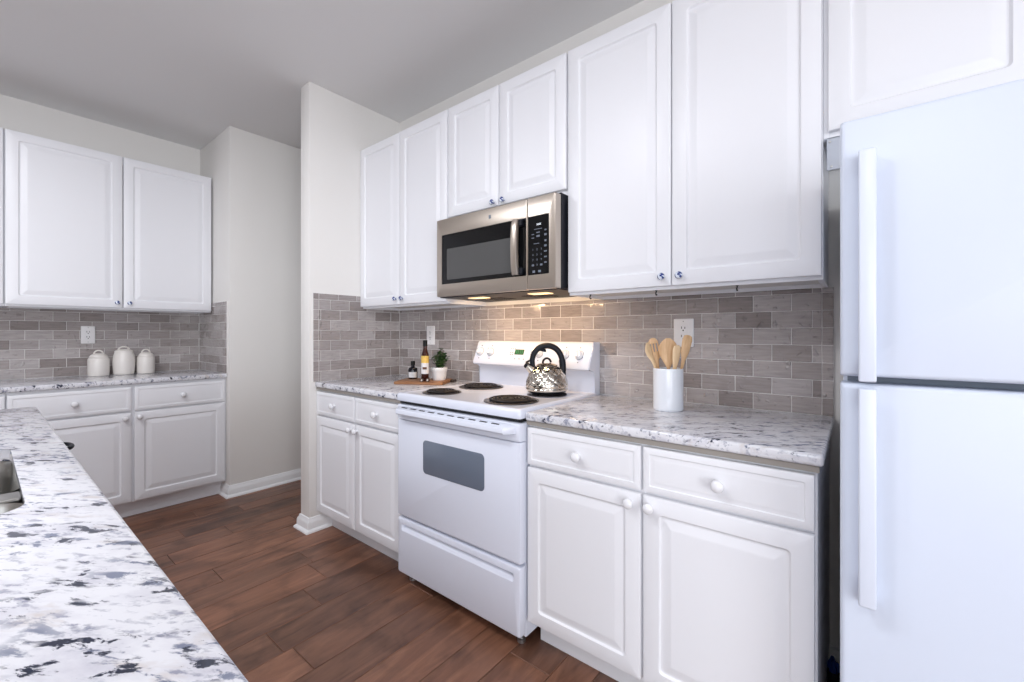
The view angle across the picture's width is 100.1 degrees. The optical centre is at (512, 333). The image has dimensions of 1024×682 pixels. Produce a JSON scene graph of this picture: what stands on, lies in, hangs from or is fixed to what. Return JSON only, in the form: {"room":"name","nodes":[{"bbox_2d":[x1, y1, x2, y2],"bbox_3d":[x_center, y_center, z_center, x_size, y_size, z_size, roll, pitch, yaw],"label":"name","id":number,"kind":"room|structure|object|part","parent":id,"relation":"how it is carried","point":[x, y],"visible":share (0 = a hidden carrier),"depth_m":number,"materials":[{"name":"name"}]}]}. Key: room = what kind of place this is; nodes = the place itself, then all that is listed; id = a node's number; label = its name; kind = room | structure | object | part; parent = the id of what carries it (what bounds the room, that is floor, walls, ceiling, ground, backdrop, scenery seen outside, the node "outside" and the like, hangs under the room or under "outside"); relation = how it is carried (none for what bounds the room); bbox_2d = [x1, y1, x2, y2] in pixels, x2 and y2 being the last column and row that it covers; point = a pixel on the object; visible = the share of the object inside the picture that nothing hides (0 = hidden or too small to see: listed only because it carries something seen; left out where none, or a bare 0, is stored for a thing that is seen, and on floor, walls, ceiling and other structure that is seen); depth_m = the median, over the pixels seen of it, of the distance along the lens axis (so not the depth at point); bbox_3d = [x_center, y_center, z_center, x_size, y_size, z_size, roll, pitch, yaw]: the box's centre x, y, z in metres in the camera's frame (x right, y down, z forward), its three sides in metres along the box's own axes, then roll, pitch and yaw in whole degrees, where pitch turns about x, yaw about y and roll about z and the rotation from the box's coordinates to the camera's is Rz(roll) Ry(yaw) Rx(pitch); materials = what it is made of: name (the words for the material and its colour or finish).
{"room":"kitchen","nodes":[
{"label":"kitchen","id":0,"kind":"room"},
{"bbox_2d":[0,94,199,379],"bbox_3d":[-4.228,-0.166,1.695,0.100,2.757,5.083,0,0,39],"label":"wall","id":1,"kind":"structure","parent":0,"point":[18,115],"depth_m":3.10,"materials":[{"name":"white paint"}]},
{"bbox_2d":[0,127,3,307],"bbox_3d":[-3.493,-0.698,2.245,0.346,1.064,1.066,0,0,39],"label":"upper cabinet","id":2,"kind":"object","parent":1,"relation":"attached to","point":[1,129],"visible":1,"depth_m":2.56,"materials":[{"name":"white wood"}]},
{"bbox_2d":[0,308,198,379],"bbox_3d":[-3.543,0.043,2.460,0.008,0.511,2.933,0,0,39],"label":"tile backsplash","id":3,"kind":"structure","parent":1,"relation":"attached to","point":[34,343],"depth_m":3.04,"materials":[{"name":"grey tile"}]},
{"bbox_2d":[81,326,94,343],"bbox_3d":[-3.041,0.010,3.071,0.009,0.126,0.074,0,0,39],"label":"wall outlet","id":4,"kind":"object","parent":3,"relation":"attached to","point":[87,332],"visible":1,"depth_m":3.07,"materials":[{"name":"white plastic"}]},
{"bbox_2d":[85,330,90,339],"bbox_3d":[-3.038,0.010,3.070,0.002,0.067,0.033,0,0,39],"label":"receptacle","id":5,"kind":"object","parent":4,"relation":"attached to","point":[87,332],"depth_m":3.07,"materials":[{"name":"white plastic"}]},
{"bbox_2d":[3,129,210,313],"bbox_3d":[-2.827,-0.698,3.074,0.346,1.064,1.058,0,0,39],"label":"upper cabinet","id":6,"kind":"object","parent":1,"relation":"attached to","point":[85,228],"visible":0.98,"depth_m":2.90,"materials":[{"name":"white wood"}]},
{"bbox_3d":[-2.884,-0.704,2.782,0.020,1.052,0.528,0,0,39],"label":"door","id":7,"kind":"part","parent":6,"relation":"part of","materials":[{"name":"white wood"}]},
{"bbox_3d":[-2.553,-0.704,3.195,0.020,1.052,0.521,0,0,39],"label":"door","id":8,"kind":"part","parent":6,"relation":"part of","materials":[{"name":"white wood"}]},
{"bbox_2d":[200,126,300,484],"bbox_3d":[-1.473,-0.166,4.581,0.778,2.757,2.967,0,0,39],"label":"wall","id":9,"kind":"structure","parent":0,"point":[256,179],"depth_m":3.36,"materials":[{"name":"white paint"}]},
{"bbox_2d":[199,301,227,372],"bbox_3d":[-2.382,0.029,3.402,0.638,0.540,0.008,0,0,39],"label":"tile backsplash","id":10,"kind":"structure","parent":9,"relation":"attached to","point":[213,326],"depth_m":3.36,"materials":[{"name":"grey tile"}]},
{"bbox_2d":[218,468,300,498],"bbox_3d":[-1.226,1.170,4.362,0.181,0.085,2.998,0,0,39],"label":"baseboard","id":11,"kind":"structure","parent":9,"relation":"attached to","point":[227,491],"depth_m":3.32,"materials":[{"name":"white paint"}]},
{"bbox_2d":[0,0,643,149],"bbox_3d":[-0.252,-1.594,0.370,7.958,0.100,8.200,0,0,39],"label":"ceiling","id":12,"kind":"structure","parent":0,"point":[183,72],"depth_m":2.36,"materials":[{"name":"white paint"}]},
{"bbox_2d":[301,82,399,517],"bbox_3d":[-0.390,-0.166,3.774,0.113,2.757,2.867,0,0,39],"label":"wall partition","id":13,"kind":"structure","parent":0,"point":[335,128],"depth_m":2.69,"materials":[{"name":"white paint"}]},
{"bbox_2d":[293,513,331,534],"bbox_3d":[-0.399,1.170,3.762,0.175,0.085,2.898,0,0,39],"label":"baseboard","id":14,"kind":"structure","parent":13,"relation":"attached to","point":[306,525],"depth_m":2.65,"materials":[{"name":"white paint"}]},
{"bbox_2d":[313,293,399,381],"bbox_3d":[-1.024,0.024,2.886,0.008,0.549,0.646,0,0,39],"label":"tile backsplash","id":15,"kind":"structure","parent":13,"relation":"attached to","point":[351,341],"depth_m":2.83,"materials":[{"name":"grey tile"}]},
{"bbox_2d":[122,480,617,681],"bbox_3d":[-0.276,1.263,0.389,8.019,0.100,8.200,0,0,39],"label":"floor","id":16,"kind":"structure","parent":0,"point":[284,603],"depth_m":1.89,"materials":[{"name":"brown wood"}]},
{"bbox_2d":[0,393,5,409],"bbox_3d":[-3.372,0.772,2.145,0.646,0.882,1.066,0,0,39],"label":"base cabinet","id":17,"kind":"object","parent":16,"relation":"on","point":[2,395],"visible":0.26,"depth_m":2.37,"materials":[{"name":"white wood"}]},
{"bbox_3d":[-2.984,0.426,2.179,0.020,0.156,0.519,0,0,39],"label":"drawer","id":18,"kind":"part","parent":17,"relation":"part of","materials":[{"name":"white wood"}]},
{"bbox_2d":[19,442,74,502],"bbox_3d":[-1.202,0.772,0.758,2.365,0.882,0.718,0,0,39],"label":"kitchen island","id":19,"kind":"object","parent":16,"relation":"on","point":[69,445],"visible":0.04,"depth_m":1.40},
{"bbox_3d":[-1.463,0.368,1.390,0.129,0.012,0.060,0,0,39],"label":"handle","id":20,"kind":"part","parent":19,"relation":"part of","materials":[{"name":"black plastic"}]},
{"bbox_2d":[0,407,247,681],"bbox_3d":[-1.320,0.315,0.611,2.425,0.032,0.997,0,0,39],"label":"island countertop","id":21,"kind":"structure","parent":19,"relation":"on","point":[82,599],"depth_m":0.50,"materials":[{"name":"white stone"}]},
{"bbox_2d":[0,461,23,513],"bbox_3d":[-1.205,0.425,0.766,0.648,0.194,0.431,0,0,39],"label":"sink","id":22,"kind":"object","parent":21,"relation":"in","point":[10,496],"visible":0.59,"depth_m":1.03,"materials":[{"name":"silver metal"}]},
{"bbox_3d":[-1.310,0.427,0.851,0.379,0.190,0.431,0,0,39],"label":"bowl","id":23,"kind":"part","parent":22,"relation":"part of","materials":[{"name":"silver metal"}]},
{"bbox_3d":[-1.034,0.427,0.629,0.209,0.190,0.431,0,0,39],"label":"bowl","id":24,"kind":"part","parent":22,"relation":"part of","materials":[{"name":"silver metal"}]},
{"bbox_2d":[6,378,225,517],"bbox_3d":[-2.702,0.772,2.978,0.646,0.882,1.070,0,0,39],"label":"base cabinet","id":25,"kind":"object","parent":16,"relation":"on","point":[146,447],"visible":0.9,"depth_m":2.85,"materials":[{"name":"white wood"}]},
{"bbox_3d":[-2.652,0.426,2.592,0.020,0.156,0.525,0,0,39],"label":"drawer","id":26,"kind":"part","parent":25,"relation":"part of","materials":[{"name":"white wood"}]},
{"bbox_3d":[-2.632,0.426,2.576,0.033,0.036,0.036,0,0,39],"label":"knob","id":27,"kind":"part","parent":25,"relation":"part of","materials":[{"name":"white ceramic"}]},
{"bbox_3d":[-2.652,0.805,2.592,0.020,0.580,0.525,0,0,39],"label":"door","id":28,"kind":"part","parent":25,"relation":"part of","materials":[{"name":"white wood"}]},
{"bbox_2d":[0,369,226,393],"bbox_3d":[-3.268,0.315,2.302,0.635,0.032,2.832,0,0,39],"label":"countertop","id":29,"kind":"structure","parent":25,"relation":"on","point":[65,382],"depth_m":2.78,"materials":[{"name":"white stone"}]},
{"bbox_2d":[87,350,109,375],"bbox_3d":[-2.929,0.207,3.032,0.115,0.183,0.115,0,0,39],"label":"canister","id":30,"kind":"object","parent":29,"relation":"on","point":[98,364],"visible":1,"depth_m":3.00,"materials":[{"name":"white ceramic"}]},
{"bbox_3d":[-2.929,0.155,3.032,0.100,0.030,0.100,0,0,39],"label":"lid","id":31,"kind":"part","parent":30,"relation":"part of","materials":[{"name":"white ceramic"}]},
{"bbox_2d":[112,346,134,374],"bbox_3d":[-2.851,0.195,3.145,0.126,0.206,0.126,0,0,39],"label":"canister","id":32,"kind":"object","parent":29,"relation":"on","point":[123,360],"visible":1,"depth_m":3.10,"materials":[{"name":"white ceramic"}]},
{"bbox_3d":[-2.851,0.124,3.145,0.106,0.022,0.106,0,0,39],"label":"lid","id":33,"kind":"part","parent":32,"relation":"part of","materials":[{"name":"white ceramic"}]},
{"bbox_2d":[136,349,154,373],"bbox_3d":[-2.771,0.207,3.239,0.107,0.183,0.107,0,0,39],"label":"canister","id":34,"kind":"object","parent":29,"relation":"on","point":[145,361],"visible":1,"depth_m":3.20,"materials":[{"name":"white ceramic"}]},
{"bbox_3d":[-2.771,0.155,3.239,0.093,0.030,0.093,0,0,39],"label":"lid","id":35,"kind":"part","parent":34,"relation":"part of","materials":[{"name":"white ceramic"}]},
{"bbox_3d":[-2.318,0.426,3.008,0.020,0.156,0.513,0,0,39],"label":"drawer","id":36,"kind":"part","parent":25,"relation":"part of","materials":[{"name":"white wood"}]},
{"bbox_3d":[-2.318,0.805,3.008,0.020,0.580,0.513,0,0,39],"label":"door","id":37,"kind":"part","parent":25,"relation":"part of","materials":[{"name":"white wood"}]},
{"bbox_2d":[317,390,400,560],"bbox_3d":[-0.701,0.772,2.611,0.857,0.882,0.646,0,0,39],"label":"base cabinet","id":38,"kind":"object","parent":16,"relation":"on","point":[357,437],"visible":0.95,"depth_m":2.35,"materials":[{"name":"white wood"}]},
{"bbox_3d":[-1.042,0.426,2.525,0.427,0.140,0.020,0,0,39],"label":"drawer","id":39,"kind":"part","parent":38,"relation":"part of","materials":[{"name":"white wood"}]},
{"bbox_3d":[-1.042,0.801,2.525,0.427,0.588,0.020,0,0,39],"label":"door","id":40,"kind":"part","parent":38,"relation":"part of","materials":[{"name":"white wood"}]},
{"bbox_3d":[-0.868,0.539,2.353,0.034,0.034,0.031,0,0,39],"label":"knob","id":41,"kind":"part","parent":38,"relation":"part of","materials":[{"name":"white ceramic"}]},
{"bbox_3d":[-0.724,0.426,2.237,0.036,0.036,0.033,0,0,39],"label":"knob","id":42,"kind":"part","parent":38,"relation":"part of","materials":[{"name":"white"}]},
{"bbox_3d":[-0.708,0.426,2.257,0.417,0.140,0.020,0,0,39],"label":"drawer","id":43,"kind":"part","parent":38,"relation":"part of","materials":[{"name":"white wood"}]},
{"bbox_3d":[-0.708,0.801,2.257,0.417,0.588,0.020,0,0,39],"label":"door","id":44,"kind":"part","parent":38,"relation":"part of","materials":[{"name":"white wood"}]},
{"bbox_2d":[315,374,474,402],"bbox_3d":[-0.689,0.323,2.625,0.858,0.048,0.631,0,0,39],"label":"countertop","id":45,"kind":"structure","parent":38,"relation":"on","point":[383,388],"depth_m":2.46,"materials":[{"name":"grey stone"}]},
{"bbox_2d":[394,378,455,384],"bbox_3d":[-0.524,0.290,2.599,0.325,0.016,0.220,0,0,9],"label":"cutting board","id":46,"kind":"object","parent":45,"relation":"on","point":[406,381],"visible":0.95,"depth_m":2.52,"materials":[{"name":"brown wood"}]},
{"bbox_2d":[408,361,417,378],"bbox_3d":[-0.625,0.227,2.685,0.059,0.110,0.059,0,0,39],"label":"bottle","id":47,"kind":"object","parent":46,"relation":"on","point":[412,371],"visible":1,"depth_m":2.66,"materials":[{"name":"black glass"}]},
{"bbox_2d":[421,340,428,380],"bbox_3d":[-0.519,0.161,2.542,0.046,0.242,0.046,0,0,39],"label":"oil bottle","id":48,"kind":"object","parent":46,"relation":"on","point":[425,356],"visible":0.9,"depth_m":2.53,"materials":[{"name":"orange glass"}]},
{"bbox_2d":[431,348,449,380],"bbox_3d":[-0.443,0.185,2.599,0.103,0.194,0.105,0,0,-33],"label":"potted plant","id":49,"kind":"object","parent":46,"relation":"on","point":[439,373],"visible":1,"depth_m":2.58,"materials":[{"name":"green plant"}]},
{"bbox_3d":[-0.445,0.243,2.602,0.098,0.077,0.098,0,0,39],"label":"pot","id":50,"kind":"part","parent":49,"relation":"part of","materials":[{"name":"white ceramic"}]},
{"bbox_2d":[396,340,599,643],"bbox_3d":[-0.080,0.627,2.088,0.768,1.171,0.694,0,0,39],"label":"electric range","id":51,"kind":"object","parent":16,"relation":"on","point":[463,464],"visible":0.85,"depth_m":1.84,"materials":[{"name":"white metal"}]},
{"bbox_3d":[-0.281,0.365,1.834,0.720,0.037,0.046,0,0,39],"label":"handle","id":52,"kind":"part","parent":51,"relation":"part of","materials":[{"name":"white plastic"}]},
{"bbox_3d":[-0.256,0.377,1.866,0.756,0.071,0.038,0,0,39],"label":"rail","id":53,"kind":"part","parent":51,"relation":"part of","materials":[{"name":"white metal"}]},
{"bbox_3d":[-0.255,1.023,1.867,0.752,0.264,0.036,0,0,39],"label":"storage drawer","id":54,"kind":"part","parent":51,"relation":"part of","materials":[{"name":"white metal"}]},
{"bbox_3d":[-0.255,0.646,1.867,0.756,0.463,0.037,0,0,39],"label":"panel","id":55,"kind":"part","parent":51,"relation":"part of","materials":[{"name":"white metal"}]},
{"bbox_3d":[-0.194,0.103,2.493,0.044,0.045,0.039,0,0,39],"label":"knob","id":56,"kind":"part","parent":51,"relation":"part of","materials":[{"name":"white plastic"}]},
{"bbox_3d":[-0.132,0.103,2.443,0.044,0.045,0.039,0,0,39],"label":"knob","id":57,"kind":"part","parent":51,"relation":"part of","materials":[{"name":"white plastic"}]},
{"bbox_2d":[397,382,596,418],"bbox_3d":[-0.076,0.305,2.090,0.764,0.038,0.622,0,0,39],"label":"cooktop","id":58,"kind":"object","parent":51,"relation":"in","point":[499,400],"depth_m":1.95,"materials":[{"name":"white metal"}]},
{"bbox_3d":[0.100,0.175,2.315,0.763,0.266,0.116,0,0,39],"label":"panel","id":59,"kind":"part","parent":51,"relation":"part of","materials":[{"name":"white metal"}]},
{"bbox_2d":[524,343,567,393],"bbox_3d":[0.157,0.161,2.038,0.211,0.231,0.200,0,0,1],"label":"tea kettle","id":60,"kind":"object","parent":51,"relation":"on","point":[543,378],"visible":1,"depth_m":1.98,"materials":[{"name":"silver metal"}]},
{"bbox_3d":[0.090,0.171,2.039,0.064,0.063,0.048,0,0,1],"label":"spout","id":61,"kind":"part","parent":60,"relation":"part of","materials":[{"name":"silver metal"}]},
{"bbox_3d":[0.163,0.146,2.038,0.102,0.014,0.102,0,0,1],"label":"lid","id":62,"kind":"part","parent":60,"relation":"part of","materials":[{"name":"silver metal"}]},
{"bbox_3d":[0.163,0.273,2.038,0.184,0.006,0.184,0,0,1],"label":"plate","id":63,"kind":"part","parent":60,"relation":"part of","materials":[{"name":"black plastic"}]},
{"bbox_3d":[0.167,0.121,2.038,0.174,0.154,0.027,0,0,1],"label":"handle","id":64,"kind":"part","parent":60,"relation":"part of","materials":[{"name":"black plastic"}]},
{"bbox_3d":[0.256,0.103,2.132,0.044,0.045,0.039,0,0,39],"label":"knob","id":65,"kind":"part","parent":51,"relation":"part of","materials":[{"name":"white plastic"}]},
{"bbox_3d":[0.318,0.103,2.082,0.044,0.045,0.039,0,0,39],"label":"knob","id":66,"kind":"part","parent":51,"relation":"part of","materials":[{"name":"white plastic"}]},
{"bbox_2d":[528,425,829,681],"bbox_3d":[0.586,0.772,1.576,0.905,0.882,0.646,0,0,39],"label":"base cabinet","id":67,"kind":"object","parent":16,"relation":"on","point":[647,563],"visible":1,"depth_m":1.29,"materials":[{"name":"white wood"}]},
{"bbox_3d":[0.218,0.426,1.479,0.036,0.036,0.033,0,0,39],"label":"knob","id":68,"kind":"part","parent":67,"relation":"part of","materials":[{"name":"white"}]},
{"bbox_3d":[0.235,0.426,1.499,0.445,0.140,0.020,0,0,39],"label":"drawer","id":69,"kind":"part","parent":67,"relation":"part of","materials":[{"name":"white wood"}]},
{"bbox_3d":[0.235,0.801,1.499,0.445,0.588,0.020,0,0,39],"label":"door","id":70,"kind":"part","parent":67,"relation":"part of","materials":[{"name":"white wood"}]},
{"bbox_3d":[0.367,0.539,1.360,0.034,0.034,0.031,0,0,39],"label":"knob","id":71,"kind":"part","parent":67,"relation":"part of","materials":[{"name":"white ceramic"}]},
{"bbox_3d":[0.418,0.539,1.319,0.034,0.034,0.031,0,0,39],"label":"knob","id":72,"kind":"part","parent":67,"relation":"part of","materials":[{"name":"white"}]},
{"bbox_2d":[526,394,833,472],"bbox_3d":[0.603,0.323,1.587,0.920,0.048,0.631,0,0,39],"label":"countertop","id":73,"kind":"structure","parent":67,"relation":"on","point":[798,441],"depth_m":1.40,"materials":[{"name":"grey stone"}]},
{"bbox_2d":[653,367,683,411],"bbox_3d":[0.609,0.217,1.679,0.112,0.163,0.112,0,0,39],"label":"utensil crock","id":74,"kind":"object","parent":73,"relation":"on","point":[668,384],"visible":0.91,"depth_m":1.63,"materials":[{"name":"white ceramic"}]},
{"bbox_2d":[645,342,656,367],"bbox_3d":[0.568,0.161,1.688,0.088,0.253,0.030,0,0,19],"label":"wooden spoon","id":75,"kind":"object","parent":74,"relation":"in","point":[648,350],"visible":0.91,"depth_m":1.69,"materials":[{"name":"brown wood"}]},
{"bbox_2d":[649,338,659,368],"bbox_3d":[0.582,0.153,1.717,0.073,0.270,0.025,0,0,34],"label":"slotted spoon","id":76,"kind":"object","parent":74,"relation":"in","point":[652,341],"visible":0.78,"depth_m":1.72,"materials":[{"name":"brown wood"}]},
{"bbox_2d":[658,338,676,368],"bbox_3d":[0.610,0.153,1.677,0.072,0.268,0.016,-1,0,11],"label":"wooden spoon","id":77,"kind":"object","parent":74,"relation":"in","point":[666,346],"visible":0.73,"depth_m":1.68,"materials":[{"name":"brown wood"}]},
{"bbox_2d":[672,345,680,368],"bbox_3d":[0.618,0.166,1.639,0.048,0.244,0.018,0,0,25],"label":"wooden spatula","id":78,"kind":"object","parent":74,"relation":"in","point":[676,349],"visible":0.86,"depth_m":1.63,"materials":[{"name":"brown wood"}]},
{"bbox_2d":[680,335,691,368],"bbox_3d":[0.654,0.146,1.655,0.072,0.282,0.018,0,0,24],"label":"wooden spatula","id":79,"kind":"object","parent":74,"relation":"in","point":[687,339],"visible":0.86,"depth_m":1.65,"materials":[{"name":"brown wood"}]},
{"bbox_3d":[0.571,0.426,1.196,0.036,0.036,0.033,0,0,39],"label":"knob","id":80,"kind":"part","parent":67,"relation":"part of","materials":[{"name":"white ceramic"}]},
{"bbox_3d":[0.587,0.426,1.216,0.442,0.140,0.020,0,0,39],"label":"drawer","id":81,"kind":"part","parent":67,"relation":"part of","materials":[{"name":"white wood"}]},
{"bbox_3d":[0.587,0.801,1.216,0.442,0.588,0.020,0,0,39],"label":"door","id":82,"kind":"part","parent":67,"relation":"part of","materials":[{"name":"white wood"}]},
{"bbox_2d":[827,656,839,681],"bbox_3d":[1.099,1.162,1.465,0.043,0.101,0.061,0,0,39],"label":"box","id":83,"kind":"object","parent":16,"relation":"on","point":[833,667],"visible":0.92,"depth_m":1.45,"materials":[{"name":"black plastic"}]},
{"bbox_2d":[840,79,1023,681],"bbox_3d":[1.223,0.377,0.962,0.760,1.672,0.760,0,0,39],"label":"refrigerator","id":84,"kind":"object","parent":16,"relation":"on","point":[932,192],"visible":1,"depth_m":0.84,"materials":[{"name":"white metal"}]},
{"bbox_3d":[0.736,0.338,0.889,0.029,0.449,0.037,0,0,39],"label":"handle","id":85,"kind":"part","parent":84,"relation":"part of","materials":[{"name":"white plastic"}]},
{"bbox_3d":[0.736,-0.140,0.889,0.029,0.479,0.037,0,0,39],"label":"handle","id":86,"kind":"part","parent":84,"relation":"part of","materials":[{"name":"white plastic"}]},
{"bbox_3d":[1.027,0.630,0.718,0.760,1.046,0.066,0,0,39],"label":"panel","id":87,"kind":"part","parent":84,"relation":"part of","materials":[{"name":"white metal"}]},
{"bbox_3d":[1.027,-0.184,0.718,0.760,0.551,0.066,0,0,39],"label":"panel","id":88,"kind":"part","parent":84,"relation":"part of","materials":[{"name":"white metal"}]},
{"bbox_2d":[400,0,842,658],"bbox_3d":[1.610,-0.166,1.253,6.162,2.757,0.110,0,0,39],"label":"wall","id":89,"kind":"structure","parent":0,"point":[644,7],"depth_m":1.55,"materials":[{"name":"white paint"}]},
{"bbox_2d":[360,110,485,310],"bbox_3d":[-0.601,-0.698,2.733,0.859,1.064,0.346,0,0,39],"label":"upper cabinet","id":90,"kind":"object","parent":89,"relation":"attached to","point":[404,175],"visible":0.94,"depth_m":2.60,"materials":[{"name":"white wood"}]},
{"bbox_3d":[-0.854,-0.704,2.759,0.426,1.052,0.020,0,0,39],"label":"door","id":91,"kind":"part","parent":90,"relation":"part of","materials":[{"name":"white wood"}]},
{"bbox_3d":[-0.520,-0.704,2.490,0.424,1.052,0.020,0,0,39],"label":"door","id":92,"kind":"part","parent":90,"relation":"part of","materials":[{"name":"white wood"}]},
{"bbox_3d":[-0.585,-0.187,2.753,0.827,0.014,0.270,0,0,39],"label":"panel","id":93,"kind":"part","parent":90,"relation":"part of","materials":[{"name":"white wood"}]},
{"bbox_2d":[448,53,567,217],"bbox_3d":[0.032,-0.920,2.224,0.762,0.621,0.346,0,0,39],"label":"upper cabinet","id":94,"kind":"object","parent":89,"relation":"attached to","point":[508,142],"visible":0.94,"depth_m":2.07,"materials":[{"name":"white wood"}]},
{"bbox_3d":[-0.207,-0.932,2.239,0.363,0.597,0.020,0,0,39],"label":"door","id":95,"kind":"part","parent":94,"relation":"part of","materials":[{"name":"white wood"}]},
{"bbox_2d":[437,192,575,301],"bbox_3d":[0.003,-0.397,2.188,0.756,0.421,0.442,0,0,39],"label":"microwave","id":96,"kind":"object","parent":94,"relation":"attached to","point":[518,250],"visible":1,"depth_m":1.99,"materials":[{"name":"silver metal"}]},
{"bbox_3d":[-0.158,-0.396,2.108,0.601,0.406,0.040,0,0,39],"label":"door frame","id":97,"kind":"part","parent":96,"relation":"part of","materials":[{"name":"silver metal"}]},
{"bbox_3d":[-0.145,-0.386,2.097,0.555,0.257,0.034,0,0,39],"label":"glass","id":98,"kind":"part","parent":96,"relation":"part of","materials":[{"name":"black glass"}]},
{"bbox_3d":[0.010,-0.387,1.921,0.036,0.249,0.034,0,0,39],"label":"handle","id":99,"kind":"part","parent":96,"relation":"part of","materials":[{"name":"silver metal"}]},
{"bbox_3d":[0.024,-0.495,1.927,0.052,0.031,0.020,0,0,39],"label":"handle mount","id":100,"kind":"part","parent":96,"relation":"part of","materials":[{"name":"black plastic"}]},
{"bbox_3d":[0.024,-0.279,1.927,0.052,0.031,0.020,0,0,39],"label":"handle mount","id":101,"kind":"part","parent":96,"relation":"part of","materials":[{"name":"black plastic"}]},
{"bbox_3d":[0.123,-0.386,1.881,0.112,0.257,0.034,0,0,39],"label":"control panel","id":102,"kind":"part","parent":96,"relation":"part of","materials":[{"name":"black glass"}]},
{"bbox_3d":[0.136,-0.396,1.873,0.150,0.406,0.040,0,0,39],"label":"control frame","id":103,"kind":"part","parent":96,"relation":"part of","materials":[{"name":"silver metal"}]},
{"bbox_3d":[0.028,-0.401,2.218,0.756,0.412,0.361,0,0,39],"label":"casing","id":104,"kind":"part","parent":96,"relation":"part of","materials":[{"name":"black plastic"}]},
{"bbox_3d":[0.088,-0.932,2.002,0.384,0.597,0.020,0,0,39],"label":"door","id":105,"kind":"part","parent":94,"relation":"part of","materials":[{"name":"white wood"}]},
{"bbox_2d":[400,287,833,416],"bbox_3d":[0.164,0.066,2.340,2.546,0.466,0.008,0,0,39],"label":"tile backsplash","id":106,"kind":"structure","parent":89,"relation":"attached to","point":[773,350],"depth_m":1.84,"materials":[{"name":"grey tile"}]},
{"bbox_2d":[427,326,434,344],"bbox_3d":[-0.557,0.013,2.908,0.080,0.128,0.009,0,0,39],"label":"wall outlet","id":107,"kind":"object","parent":106,"relation":"attached to","point":[430,329],"visible":0.96,"depth_m":2.90,"materials":[{"name":"white plastic"}]},
{"bbox_2d":[429,330,431,339],"bbox_3d":[-0.559,0.013,2.906,0.033,0.067,0.002,0,0,39],"label":"receptacle","id":108,"kind":"object","parent":107,"relation":"attached to","point":[430,331],"depth_m":2.90,"materials":[{"name":"white plastic"}]},
{"bbox_2d":[674,319,693,346],"bbox_3d":[0.743,-0.003,1.864,0.084,0.122,0.009,0,0,39],"label":"wall outlet","id":109,"kind":"object","parent":106,"relation":"attached to","point":[682,327],"visible":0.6,"depth_m":1.86,"materials":[{"name":"white plastic"}]},
{"bbox_2d":[679,325,686,339],"bbox_3d":[0.741,-0.003,1.861,0.033,0.067,0.002,0,0,39],"label":"receptacle","id":110,"kind":"object","parent":109,"relation":"attached to","point":[682,328],"depth_m":1.86,"materials":[{"name":"white plastic"}]},
{"bbox_2d":[568,0,827,299],"bbox_3d":[0.683,-0.698,1.701,0.904,1.064,0.346,0,0,39],"label":"upper cabinet","id":111,"kind":"object","parent":89,"relation":"attached to","point":[697,164],"visible":1,"depth_m":1.53,"materials":[{"name":"white wood"}]},
{"bbox_3d":[0.419,-0.704,1.736,0.444,1.052,0.020,0,0,39],"label":"door","id":112,"kind":"part","parent":111,"relation":"part of","materials":[{"name":"white wood"}]},
{"bbox_3d":[0.554,-0.212,1.598,0.028,0.028,0.026,0,0,39],"label":"knob","id":113,"kind":"part","parent":111,"relation":"part of","materials":[{"name":"silver metal"}]},
{"bbox_3d":[0.604,-0.212,1.558,0.028,0.028,0.026,0,0,39],"label":"knob","id":114,"kind":"part","parent":111,"relation":"part of","materials":[{"name":"silver metal"}]},
{"bbox_3d":[0.699,-0.187,1.721,0.872,0.014,0.270,0,0,39],"label":"panel","id":115,"kind":"part","parent":111,"relation":"part of","materials":[{"name":"white wood"}]},
{"bbox_3d":[0.770,-0.704,1.453,0.450,1.052,0.020,0,0,39],"label":"door","id":116,"kind":"part","parent":111,"relation":"part of","materials":[{"name":"white wood"}]},
{"bbox_2d":[830,645,839,664],"bbox_3d":[2.514,1.170,0.436,3.528,0.085,0.031,0,0,39],"label":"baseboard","id":117,"kind":"structure","parent":89,"relation":"attached to","point":[834,651],"depth_m":1.54,"materials":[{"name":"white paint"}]},
{"bbox_2d":[824,0,1023,170],"bbox_3d":[1.381,-0.862,1.155,0.868,0.737,0.321,0,0,39],"label":"upper cabinet","id":118,"kind":"object","parent":89,"relation":"attached to","point":[881,56],"depth_m":1.18,"materials":[{"name":"white wood"}]},
{"bbox_3d":[0.985,-0.542,1.319,0.040,0.098,0.076,0,0,39],"label":"metal bracket","id":119,"kind":"part","parent":118,"relation":"part of","materials":[{"name":"white metal"}]}
]}

